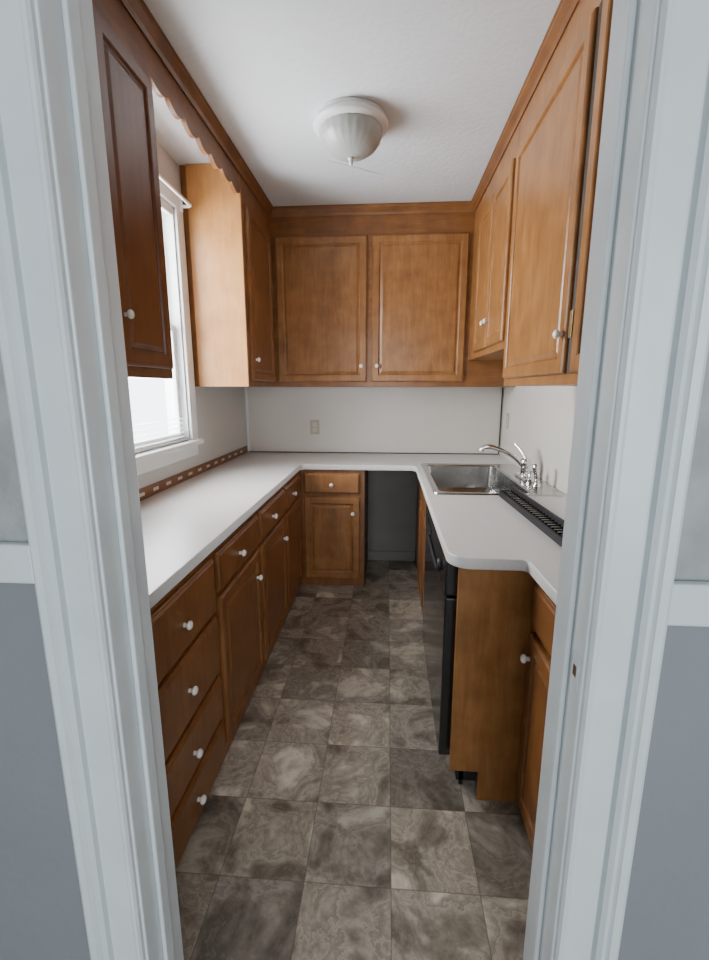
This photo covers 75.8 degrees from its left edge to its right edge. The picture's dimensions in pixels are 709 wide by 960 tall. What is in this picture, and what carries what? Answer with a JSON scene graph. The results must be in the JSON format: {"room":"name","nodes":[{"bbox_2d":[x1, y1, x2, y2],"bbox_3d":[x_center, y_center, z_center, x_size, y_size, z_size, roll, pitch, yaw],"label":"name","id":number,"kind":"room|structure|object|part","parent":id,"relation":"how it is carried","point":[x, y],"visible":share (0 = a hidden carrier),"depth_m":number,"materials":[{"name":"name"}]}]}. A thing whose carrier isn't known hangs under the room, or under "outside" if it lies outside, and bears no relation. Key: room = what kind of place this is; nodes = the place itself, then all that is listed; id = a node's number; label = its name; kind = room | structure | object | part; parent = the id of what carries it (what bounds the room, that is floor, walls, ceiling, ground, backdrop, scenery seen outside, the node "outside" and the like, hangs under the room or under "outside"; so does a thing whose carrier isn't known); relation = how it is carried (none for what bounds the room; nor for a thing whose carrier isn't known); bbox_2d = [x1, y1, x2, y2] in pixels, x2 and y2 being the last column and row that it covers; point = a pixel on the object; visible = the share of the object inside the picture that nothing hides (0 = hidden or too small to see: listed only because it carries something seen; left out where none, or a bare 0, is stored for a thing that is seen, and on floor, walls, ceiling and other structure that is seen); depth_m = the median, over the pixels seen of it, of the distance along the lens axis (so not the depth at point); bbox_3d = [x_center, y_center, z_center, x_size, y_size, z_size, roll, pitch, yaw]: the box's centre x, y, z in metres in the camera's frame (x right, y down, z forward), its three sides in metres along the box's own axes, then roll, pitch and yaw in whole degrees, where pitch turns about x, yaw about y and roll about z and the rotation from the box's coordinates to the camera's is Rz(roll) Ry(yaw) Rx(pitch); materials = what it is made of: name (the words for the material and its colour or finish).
{"room":"kitchen","nodes":[
{"label":"kitchen","id":0,"kind":"room"},
{"bbox_2d":[137,141,246,488],"bbox_3d":[-1.057,-0.344,2.289,0.120,2.630,2.900,1,11,4],"label":"wall","id":1,"kind":"structure","parent":0,"point":[221,423],"depth_m":2.98,"materials":[{"name":"paint"}]},
{"bbox_2d":[92,0,172,378],"bbox_3d":[-0.872,-0.868,1.183,0.388,1.164,0.930,1,11,4],"label":"upper cabinet","id":2,"kind":"object","parent":1,"relation":"attached to","point":[121,46],"visible":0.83,"depth_m":1.43,"materials":[{"name":"brown wood"}]},
{"bbox_3d":[-0.683,-0.503,1.380,0.028,0.029,0.029,1,11,4],"label":"knob","id":3,"kind":"part","parent":2,"relation":"part of","materials":[{"name":"ceramic"}]},
{"bbox_2d":[147,40,239,192],"bbox_3d":[-0.670,-1.540,2.004,0.020,0.172,0.968,1,11,4],"label":"window valance","id":4,"kind":"object","parent":2,"relation":"attached to","point":[164,85],"visible":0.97,"depth_m":1.85,"materials":[{"name":"brown wood"}]},
{"bbox_2d":[120,0,272,217],"bbox_3d":[-0.653,-1.567,1.854,0.034,0.058,2.550,1,11,4],"label":"crown molding","id":5,"kind":"structure","parent":2,"relation":"attached to","point":[138,10],"depth_m":1.80,"materials":[{"name":"brown wood"}]},
{"bbox_2d":[134,179,182,448],"bbox_3d":[-1.049,-0.809,2.164,0.139,1.330,0.800,1,11,4],"label":"window","id":6,"kind":"structure","parent":1,"relation":"in","point":[166,193],"depth_m":2.54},
{"bbox_3d":[-1.045,-0.179,2.290,0.026,0.045,0.704,1,11,4],"label":"lower sash bottom rail","id":7,"kind":"part","parent":6,"relation":"part of","materials":[{"name":"white wood"}]},
{"bbox_2d":[133,201,187,452],"bbox_3d":[-1.014,-0.764,2.170,0.027,1.233,0.772,1,11,4],"label":"window blind","id":8,"kind":"object","parent":6,"relation":"attached to","point":[167,210],"visible":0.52,"depth_m":2.38,"materials":[{"name":"white plastic"}]},
{"bbox_3d":[-1.014,-0.167,2.291,0.024,0.014,0.760,1,11,4],"label":"rail","id":9,"kind":"part","parent":8,"relation":"part of","materials":[{"name":"white plastic"}]},
{"bbox_3d":[-1.014,-1.353,2.051,0.027,0.032,0.772,1,11,4],"label":"head rail","id":10,"kind":"part","parent":8,"relation":"part of","materials":[{"name":"white plastic"}]},
{"bbox_3d":[-0.992,-0.818,2.464,0.002,1.210,0.002,1,11,4],"label":"cord","id":11,"kind":"part","parent":8,"relation":"part of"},
{"bbox_3d":[-0.990,-1.421,2.036,0.020,0.080,0.800,1,11,4],"label":"casing","id":12,"kind":"part","parent":6,"relation":"part of","materials":[{"name":"white wood"}]},
{"bbox_3d":[-1.018,-0.546,2.593,0.026,0.645,0.036,1,11,4],"label":"lower sash stile","id":13,"kind":"part","parent":6,"relation":"part of","materials":[{"name":"white wood"}]},
{"bbox_2d":[136,445,198,474],"bbox_3d":[-0.992,-0.096,2.303,0.015,0.067,0.960,1,11,4],"label":"apron","id":14,"kind":"object","parent":1,"relation":"attached to","point":[145,466],"visible":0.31,"depth_m":2.36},
{"bbox_2d":[135,439,203,462],"bbox_3d":[-1.030,-0.142,2.292,0.160,0.028,0.990,1,11,4],"label":"sill","id":15,"kind":"structure","parent":1,"relation":"attached to","point":[146,455],"depth_m":2.31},
{"bbox_2d":[162,207,189,439],"bbox_3d":[-1.031,-0.847,2.558,0.119,1.250,0.012,1,11,4],"label":"reveal","id":16,"kind":"object","parent":1,"relation":"attached to","point":[168,220],"visible":0.36,"depth_m":2.54,"materials":[{"name":"white paint"}]},
{"bbox_2d":[173,195,197,439],"bbox_3d":[-0.959,-0.880,2.595,0.018,1.360,0.085,1,11,4],"label":"window frame","id":17,"kind":"structure","parent":1,"relation":"attached to","point":[178,216],"depth_m":2.57,"materials":[{"name":"white wood"}]},
{"bbox_2d":[179,163,275,386],"bbox_3d":[-0.746,-1.202,2.905,0.388,1.189,0.649,1,11,4],"label":"upper cabinet","id":18,"kind":"object","parent":1,"relation":"attached to","point":[227,233],"visible":0.88,"depth_m":2.62,"materials":[{"name":"brown wood"}]},
{"bbox_3d":[-0.775,-1.140,2.594,0.298,1.189,0.012,1,11,4],"label":"panel","id":19,"kind":"part","parent":18,"relation":"part of","materials":[{"name":"brown wood"}]},
{"bbox_3d":[-0.591,-1.124,2.905,0.020,0.965,0.530,1,11,4],"label":"door","id":20,"kind":"part","parent":18,"relation":"part of","materials":[{"name":"brown wood"}]},
{"bbox_2d":[143,0,559,205],"bbox_3d":[0.050,-1.344,0.441,4.400,0.060,6.600,1,11,4],"label":"ceiling","id":21,"kind":"structure","parent":0,"point":[447,77],"depth_m":1.81,"materials":[{"name":"paint"}]},
{"bbox_2d":[313,97,388,165],"bbox_3d":[-0.017,-1.545,2.083,0.343,0.193,0.343,1,11,4],"label":"ceiling light","id":22,"kind":"object","parent":21,"relation":"attached to","point":[350,129],"depth_m":1.98,"materials":[{"name":"white glass"}]},
{"bbox_2d":[175,560,532,959],"bbox_3d":[0.050,1.293,0.973,4.400,0.060,6.600,1,11,4],"label":"floor","id":23,"kind":"structure","parent":0,"point":[332,824],"depth_m":1.54,"materials":[{"name":"tile"}]},
{"bbox_2d":[150,553,225,870],"bbox_3d":[-0.781,0.736,1.379,0.588,0.871,0.695,1,11,4],"label":"base cabinet","id":24,"kind":"object","parent":23,"relation":"on","point":[184,621],"visible":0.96,"depth_m":1.41,"materials":[{"name":"brown wood"}]},
{"bbox_3d":[-0.518,0.417,1.398,0.020,0.200,0.455,1,11,4],"label":"drawer","id":25,"kind":"part","parent":24,"relation":"part of","materials":[{"name":"brown wood"}]},
{"bbox_3d":[-0.497,0.434,1.361,0.028,0.029,0.029,1,11,4],"label":"knob","id":26,"kind":"part","parent":24,"relation":"part of","materials":[{"name":"ceramic"}]},
{"bbox_3d":[-0.518,0.642,1.443,0.020,0.220,0.455,1,11,4],"label":"drawer","id":27,"kind":"part","parent":24,"relation":"part of","materials":[{"name":"brown wood"}]},
{"bbox_3d":[-0.497,0.650,1.405,0.028,0.029,0.029,1,11,4],"label":"knob","id":28,"kind":"part","parent":24,"relation":"part of","materials":[{"name":"ceramic"}]},
{"bbox_3d":[-0.518,0.853,1.486,0.020,0.170,0.455,1,11,4],"label":"drawer","id":29,"kind":"part","parent":24,"relation":"part of","materials":[{"name":"brown wood"}]},
{"bbox_3d":[-0.497,0.871,1.449,0.028,0.029,0.029,1,11,4],"label":"knob","id":30,"kind":"part","parent":24,"relation":"part of","materials":[{"name":"ceramic"}]},
{"bbox_3d":[-0.518,1.034,1.522,0.020,0.160,0.455,1,11,4],"label":"drawer","id":31,"kind":"part","parent":24,"relation":"part of","materials":[{"name":"brown wood"}]},
{"bbox_3d":[-0.497,1.042,1.484,0.028,0.029,0.029,1,11,4],"label":"knob","id":32,"kind":"part","parent":24,"relation":"part of","materials":[{"name":"ceramic"}]},
{"bbox_2d":[211,511,264,754],"bbox_3d":[-0.736,0.612,1.995,0.588,0.871,0.562,1,11,4],"label":"base cabinet","id":33,"kind":"object","parent":23,"relation":"on","point":[238,577],"visible":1,"depth_m":1.89,"materials":[{"name":"brown wood"}]},
{"bbox_3d":[-0.480,0.285,1.911,0.020,0.145,0.525,1,11,4],"label":"drawer","id":34,"kind":"part","parent":33,"relation":"part of","materials":[{"name":"brown wood"}]},
{"bbox_3d":[-0.459,0.301,1.874,0.028,0.029,0.029,1,11,4],"label":"knob","id":35,"kind":"part","parent":33,"relation":"part of","materials":[{"name":"ceramic"}]},
{"bbox_2d":[256,471,302,670],"bbox_3d":[-0.658,0.397,3.062,0.588,0.871,1.620,1,11,4],"label":"base cabinet","id":36,"kind":"object","parent":23,"relation":"on","point":[280,516],"visible":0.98,"depth_m":2.61,"materials":[{"name":"brown wood"}]},
{"bbox_3d":[-0.440,0.175,2.458,0.020,0.145,0.525,1,11,4],"label":"drawer","id":37,"kind":"part","parent":36,"relation":"part of","materials":[{"name":"brown wood"}]},
{"bbox_3d":[-0.440,0.572,2.538,0.020,0.615,0.525,1,11,4],"label":"door","id":38,"kind":"part","parent":36,"relation":"part of","materials":[{"name":"brown wood"}]},
{"bbox_3d":[-0.403,0.072,2.971,0.020,0.145,0.475,1,11,4],"label":"drawer","id":39,"kind":"part","parent":36,"relation":"part of","materials":[{"name":"brown wood"}]},
{"bbox_3d":[-0.403,0.469,3.051,0.020,0.615,0.475,1,11,4],"label":"door","id":40,"kind":"part","parent":36,"relation":"part of","materials":[{"name":"brown wood"}]},
{"bbox_2d":[140,452,566,608],"bbox_3d":[0.030,0.085,2.305,2.058,0.038,2.879,1,11,4],"label":"countertop","id":41,"kind":"structure","parent":36,"relation":"on","point":[183,523],"depth_m":1.90,"materials":[{"name":"laminate"}]},
{"bbox_2d":[139,446,247,500],"bbox_3d":[-0.989,0.026,2.358,0.015,0.054,2.860,1,11,4],"label":"backsplash strip","id":42,"kind":"object","parent":41,"relation":"on","point":[148,491],"visible":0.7,"depth_m":2.61,"materials":[{"name":"brown tile"}]},
{"bbox_2d":[421,463,563,495],"bbox_3d":[0.746,0.068,2.718,0.640,0.185,0.925,1,11,4],"label":"sink","id":43,"kind":"object","parent":41,"relation":"in","point":[443,478],"visible":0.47,"depth_m":3.11,"materials":[{"name":"silver metal"}]},
{"bbox_2d":[532,464,540,486],"bbox_3d":[0.969,-0.027,2.419,0.055,0.122,0.048,1,11,4],"label":"sprayer","id":44,"kind":"object","parent":43,"relation":"on","point":[535,467],"visible":1,"depth_m":2.41,"materials":[{"name":"silver metal"}]},
{"bbox_2d":[479,443,533,482],"bbox_3d":[0.873,-0.107,2.625,0.290,0.197,0.260,1,11,4],"label":"kitchen faucet","id":45,"kind":"object","parent":41,"relation":"on","point":[525,474],"visible":0.98,"depth_m":2.62,"materials":[{"name":"silver metal"}]},
{"bbox_3d":[0.860,-0.141,2.655,0.264,0.130,0.029,3,12,15],"label":"spout","id":46,"kind":"part","parent":45,"relation":"part of","materials":[{"name":"silver metal"}]},
{"bbox_3d":[0.968,-0.168,2.651,0.019,0.088,0.095,-6,13,-28],"label":"lever","id":47,"kind":"part","parent":45,"relation":"part of","materials":[{"name":"silver metal"}]},
{"bbox_3d":[0.987,-0.017,2.635,0.060,0.016,0.260,1,11,4],"label":"plate","id":48,"kind":"part","parent":45,"relation":"part of","materials":[{"name":"silver metal"}]},
{"bbox_3d":[0.981,-0.024,2.537,0.038,0.042,0.038,1,11,4],"label":"handle","id":49,"kind":"part","parent":45,"relation":"part of","materials":[{"name":"silver metal"}]},
{"bbox_2d":[499,486,563,546],"bbox_3d":[0.730,0.128,1.859,0.068,0.052,0.750,0,11,2],"label":"vent grille","id":50,"kind":"object","parent":41,"relation":"on","point":[549,523],"visible":0.86,"depth_m":1.81,"materials":[{"name":"black metal"}]},
{"bbox_3d":[0.758,0.118,1.857,0.012,0.032,0.750,0,11,2],"label":"rail","id":51,"kind":"part","parent":50,"relation":"part of","materials":[{"name":"black metal"}]},
{"bbox_2d":[299,470,364,585],"bbox_3d":[-0.145,0.303,3.529,0.463,0.871,0.598,1,11,4],"label":"base cabinet","id":52,"kind":"object","parent":23,"relation":"on","point":[332,501],"visible":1,"depth_m":3.26,"materials":[{"name":"brown wood"}]},
{"bbox_3d":[-0.161,0.024,3.207,0.400,0.145,0.020,1,11,4],"label":"drawer","id":53,"kind":"part","parent":52,"relation":"part of","materials":[{"name":"brown wood"}]},
{"bbox_3d":[-0.161,0.421,3.287,0.400,0.615,0.020,1,11,4],"label":"door","id":54,"kind":"part","parent":52,"relation":"part of","materials":[{"name":"brown wood"}]},
{"bbox_2d":[364,470,367,585],"bbox_3d":[0.090,0.309,3.525,0.005,0.860,0.525,1,11,4],"label":"trim","id":55,"kind":"structure","parent":52,"relation":"attached to","point":[365,471],"depth_m":3.43,"materials":[{"name":"brown wood"}]},
{"bbox_2d":[415,476,426,617],"bbox_3d":[0.774,0.398,3.056,0.670,0.871,1.429,1,11,4],"label":"base cabinet","id":56,"kind":"object","parent":23,"relation":"on","point":[421,503],"visible":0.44,"depth_m":3.01,"materials":[{"name":"brown wood"}]},
{"bbox_3d":[0.445,0.476,3.014,0.020,0.615,0.390,1,11,4],"label":"door","id":57,"kind":"part","parent":56,"relation":"part of","materials":[{"name":"brown wood"}]},
{"bbox_3d":[0.431,0.120,2.733,0.017,0.145,0.800,1,11,4],"label":"drawer","id":58,"kind":"part","parent":56,"relation":"part of","materials":[{"name":"brown wood"}]},
{"bbox_3d":[0.415,0.557,2.613,0.020,0.615,0.390,1,11,4],"label":"door","id":59,"kind":"part","parent":56,"relation":"part of","materials":[{"name":"brown wood"}]},
{"bbox_2d":[422,505,475,784],"bbox_3d":[0.655,0.623,1.965,0.672,0.862,0.800,1,11,4],"label":"dishwasher","id":60,"kind":"object","parent":23,"relation":"on","point":[440,577],"visible":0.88,"depth_m":1.67,"materials":[{"name":"black metal"}]},
{"bbox_3d":[0.367,0.622,1.986,0.066,0.615,0.800,1,11,4],"label":"door panel","id":61,"kind":"part","parent":60,"relation":"part of","materials":[{"name":"black metal"}]},
{"bbox_3d":[0.366,0.255,1.912,0.068,0.120,0.800,1,11,4],"label":"control panel","id":62,"kind":"part","parent":60,"relation":"part of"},
{"bbox_3d":[0.419,0.986,2.055,0.015,0.115,0.800,1,11,4],"label":"kick plate","id":63,"kind":"part","parent":60,"relation":"part of","materials":[{"name":"black plastic"}]},
{"bbox_2d":[449,567,555,851],"bbox_3d":[0.646,0.762,1.252,0.663,0.871,0.640,1,11,4],"label":"base cabinet","id":64,"kind":"object","parent":23,"relation":"on","point":[504,632],"visible":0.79,"depth_m":1.49,"materials":[{"name":"brown wood"}]},
{"bbox_3d":[0.666,0.708,1.521,0.663,0.871,0.020,1,11,4],"label":"panel","id":65,"kind":"part","parent":64,"relation":"part of","materials":[{"name":"brown wood"}]},
{"bbox_3d":[0.533,0.560,1.424,0.028,0.029,0.029,1,11,4],"label":"knob","id":66,"kind":"part","parent":64,"relation":"part of","materials":[{"name":"ceramic"}]},
{"bbox_3d":[0.545,0.821,1.302,0.020,0.615,0.400,1,11,4],"label":"door","id":67,"kind":"part","parent":64,"relation":"part of","materials":[{"name":"brown wood"}]},
{"bbox_3d":[0.545,0.424,1.222,0.020,0.145,0.400,1,11,4],"label":"drawer","id":68,"kind":"part","parent":64,"relation":"part of","materials":[{"name":"brown wood"}]},
{"bbox_2d":[0,348,708,581],"bbox_3d":[0.051,-0.029,0.727,4.400,2.630,0.120,1,11,4],"label":"wall","id":69,"kind":"structure","parent":0,"point":[692,564],"depth_m":0.66,"materials":[{"name":"white paint"}]},
{"bbox_2d":[0,542,34,583],"bbox_3d":[-1.323,0.122,0.787,1.633,0.066,0.018,1,11,4],"label":"trim","id":70,"kind":"structure","parent":69,"relation":"attached to","point":[15,558],"depth_m":0.72,"materials":[{"name":"white paint"}]},
{"bbox_2d":[0,583,89,959],"bbox_3d":[-1.323,0.654,0.901,1.633,1.020,0.004,1,11,4],"label":"wainscot","id":71,"kind":"structure","parent":69,"relation":"attached to","point":[42,914],"depth_m":0.84,"materials":[{"name":"grey paint"}]},
{"bbox_2d":[0,0,183,959],"bbox_3d":[-0.452,0.199,0.798,0.103,2.155,0.152,1,11,4],"label":"door frame","id":72,"kind":"structure","parent":69,"relation":"attached to","point":[37,349],"depth_m":0.71,"materials":[{"name":"white wood"}]},
{"bbox_2d":[61,0,174,959],"bbox_3d":[-0.395,0.249,0.815,0.009,2.050,0.030,1,11,4],"label":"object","id":73,"kind":"object","parent":69,"relation":"attached to","point":[70,8],"visible":1,"depth_m":0.74,"materials":[{"name":"white wood"}]},
{"bbox_2d":[570,649,580,691],"bbox_3d":[0.356,0.306,0.732,0.002,0.060,0.026,1,11,4],"label":"strike plate","id":74,"kind":"object","parent":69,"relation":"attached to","point":[576,659],"visible":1,"depth_m":0.73,"materials":[{"name":"silver metal"}]},
{"bbox_2d":[572,663,575,676],"bbox_3d":[0.355,0.306,0.732,0.004,0.018,0.010,1,11,4],"label":"strike hole","id":75,"kind":"object","parent":74,"relation":"attached to","point":[574,667],"depth_m":0.73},
{"bbox_2d":[523,0,708,959],"bbox_3d":[0.409,0.211,0.738,0.103,2.155,0.152,1,11,4],"label":"door frame","id":76,"kind":"structure","parent":69,"relation":"attached to","point":[664,351],"depth_m":0.64,"materials":[{"name":"white paint"}]},
{"bbox_2d":[528,0,636,959],"bbox_3d":[0.354,0.259,0.763,0.009,2.050,0.030,1,11,4],"label":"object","id":77,"kind":"object","parent":76,"relation":"attached to","point":[628,8],"visible":1,"depth_m":0.69,"materials":[{"name":"white paint"}]},
{"bbox_2d":[618,625,708,959],"bbox_3d":[1.345,0.708,0.717,1.777,0.986,0.004,1,11,4],"label":"wainscot","id":78,"kind":"structure","parent":69,"relation":"attached to","point":[666,917],"depth_m":0.75,"materials":[{"name":"grey paint"}]},
{"bbox_2d":[668,581,708,626],"bbox_3d":[1.345,0.193,0.606,1.777,0.066,0.018,1,11,4],"label":"trim","id":79,"kind":"structure","parent":69,"relation":"attached to","point":[689,606],"depth_m":0.66,"materials":[{"name":"white paint"}]},
{"bbox_2d":[244,387,503,551],"bbox_3d":[0.137,-0.625,3.683,2.300,2.630,0.132,1,11,4],"label":"wall","id":80,"kind":"structure","parent":0,"point":[389,420],"depth_m":3.67,"materials":[{"name":"white paint"}]},
{"bbox_2d":[245,387,249,450],"bbox_3d":[-0.873,-0.494,3.721,0.018,0.518,0.011,1,11,4],"label":"trim","id":81,"kind":"structure","parent":80,"relation":"attached to","point":[246,389],"depth_m":3.71,"materials":[{"name":"white paint"}]},
{"bbox_2d":[310,420,318,433],"bbox_3d":[-0.322,-0.429,3.695,0.072,0.116,0.008,1,11,4],"label":"wall outlet","id":82,"kind":"object","parent":80,"relation":"attached to","point":[314,424],"visible":1,"depth_m":3.69,"materials":[{"name":"beige plastic"}]},
{"bbox_2d":[249,451,498,454],"bbox_3d":[0.138,-0.221,3.705,2.030,0.007,0.005,1,11,4],"label":"trim","id":83,"kind":"structure","parent":80,"relation":"attached to","point":[249,451],"depth_m":3.70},
{"bbox_2d":[368,551,414,560],"bbox_3d":[0.309,0.641,3.851,0.402,0.080,0.014,1,11,4],"label":"baseboard","id":84,"kind":"structure","parent":80,"relation":"attached to","point":[372,555],"depth_m":3.84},
{"bbox_2d":[270,212,514,386],"bbox_3d":[0.120,-1.282,3.302,2.058,1.189,0.378,1,11,4],"label":"upper cabinet","id":85,"kind":"object","parent":80,"relation":"attached to","point":[384,300],"visible":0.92,"depth_m":3.15,"materials":[{"name":"brown wood"}]},
{"bbox_3d":[-0.232,-1.185,3.193,0.637,0.970,0.020,1,11,4],"label":"door","id":86,"kind":"part","parent":85,"relation":"part of","materials":[{"name":"brown wood"}]},
{"bbox_2d":[271,201,473,216],"bbox_3d":[0.109,-1.806,3.037,1.380,0.058,0.034,1,11,4],"label":"crown molding","id":87,"kind":"structure","parent":85,"relation":"attached to","point":[448,206],"depth_m":3.03,"materials":[{"name":"brown wood"}]},
{"bbox_3d":[0.444,-1.175,3.146,0.648,0.970,0.020,1,11,4],"label":"door","id":88,"kind":"part","parent":85,"relation":"part of","materials":[{"name":"brown wood"}]},
{"bbox_2d":[498,387,502,453],"bbox_3d":[1.148,-0.464,3.574,0.010,0.516,0.010,1,11,4],"label":"trim","id":89,"kind":"structure","parent":80,"relation":"attached to","point":[502,387],"depth_m":3.57,"materials":[{"name":"white paint"}]},
{"bbox_2d":[454,771,475,780],"bbox_3d":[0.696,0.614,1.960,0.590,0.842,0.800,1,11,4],"label":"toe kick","id":90,"kind":"object","parent":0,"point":[460,775],"depth_m":1.67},
{"bbox_2d":[500,386,576,494],"bbox_3d":[1.117,-0.313,2.136,0.120,2.630,2.900,1,11,4],"label":"wall","id":91,"kind":"structure","parent":0,"point":[541,418],"depth_m":2.63,"materials":[{"name":"white paint"}]},
{"bbox_2d":[468,120,520,360],"bbox_3d":[0.905,-1.228,2.575,0.388,1.009,1.049,1,11,4],"label":"upper cabinet","id":92,"kind":"object","parent":91,"relation":"attached to","point":[494,212],"visible":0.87,"depth_m":2.40,"materials":[{"name":"brown wood"}]},
{"bbox_3d":[0.754,-1.167,2.665,0.020,0.785,0.380,1,11,4],"label":"door","id":93,"kind":"part","parent":92,"relation":"part of","materials":[{"name":"brown wood"}]},
{"bbox_3d":[0.727,-1.091,2.289,0.020,0.785,0.360,1,11,4],"label":"door","id":94,"kind":"part","parent":92,"relation":"part of","materials":[{"name":"brown wood"}]},
{"bbox_2d":[505,413,508,428],"bbox_3d":[1.143,-0.442,3.407,0.008,0.116,0.072,1,11,4],"label":"wall outlet","id":95,"kind":"object","parent":91,"relation":"attached to","point":[507,414],"visible":1,"depth_m":3.39,"materials":[{"name":"beige plastic"}]},
{"bbox_2d":[502,0,613,385],"bbox_3d":[0.814,-0.888,1.346,0.388,1.189,1.499,1,11,4],"label":"upper cabinet","id":96,"kind":"object","parent":91,"relation":"attached to","point":[557,154],"visible":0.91,"depth_m":1.48,"materials":[{"name":"brown wood"}]},
{"bbox_2d":[471,0,579,211],"bbox_3d":[0.690,-1.548,1.760,0.034,0.058,2.550,1,11,4],"label":"crown molding","id":97,"kind":"structure","parent":96,"relation":"attached to","point":[565,9],"depth_m":1.79,"materials":[{"name":"brown wood"}]},
{"bbox_3d":[0.632,-0.454,1.419,0.028,0.029,0.029,1,11,4],"label":"knob","id":98,"kind":"part","parent":96,"relation":"part of","materials":[{"name":"ceramic"}]},
{"bbox_3d":[0.636,-0.753,1.067,0.020,0.965,0.415,1,11,4],"label":"door","id":99,"kind":"part","parent":96,"relation":"part of","materials":[{"name":"brown wood"}]},
{"bbox_3d":[-1.022,-0.706,1.730,0.018,1.360,0.085,1,11,4],"label":"door frame","id":100,"kind":"structure","parent":0,"visible":0},
{"bbox_2d":[159,174,191,212],"bbox_3d":[-0.944,-1.402,2.044,0.074,0.060,0.905,1,11,4],"label":"curtain rod","id":101,"kind":"object","parent":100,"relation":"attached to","point":[181,206],"visible":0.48,"depth_m":2.33,"materials":[{"name":"white metal"}]}
]}

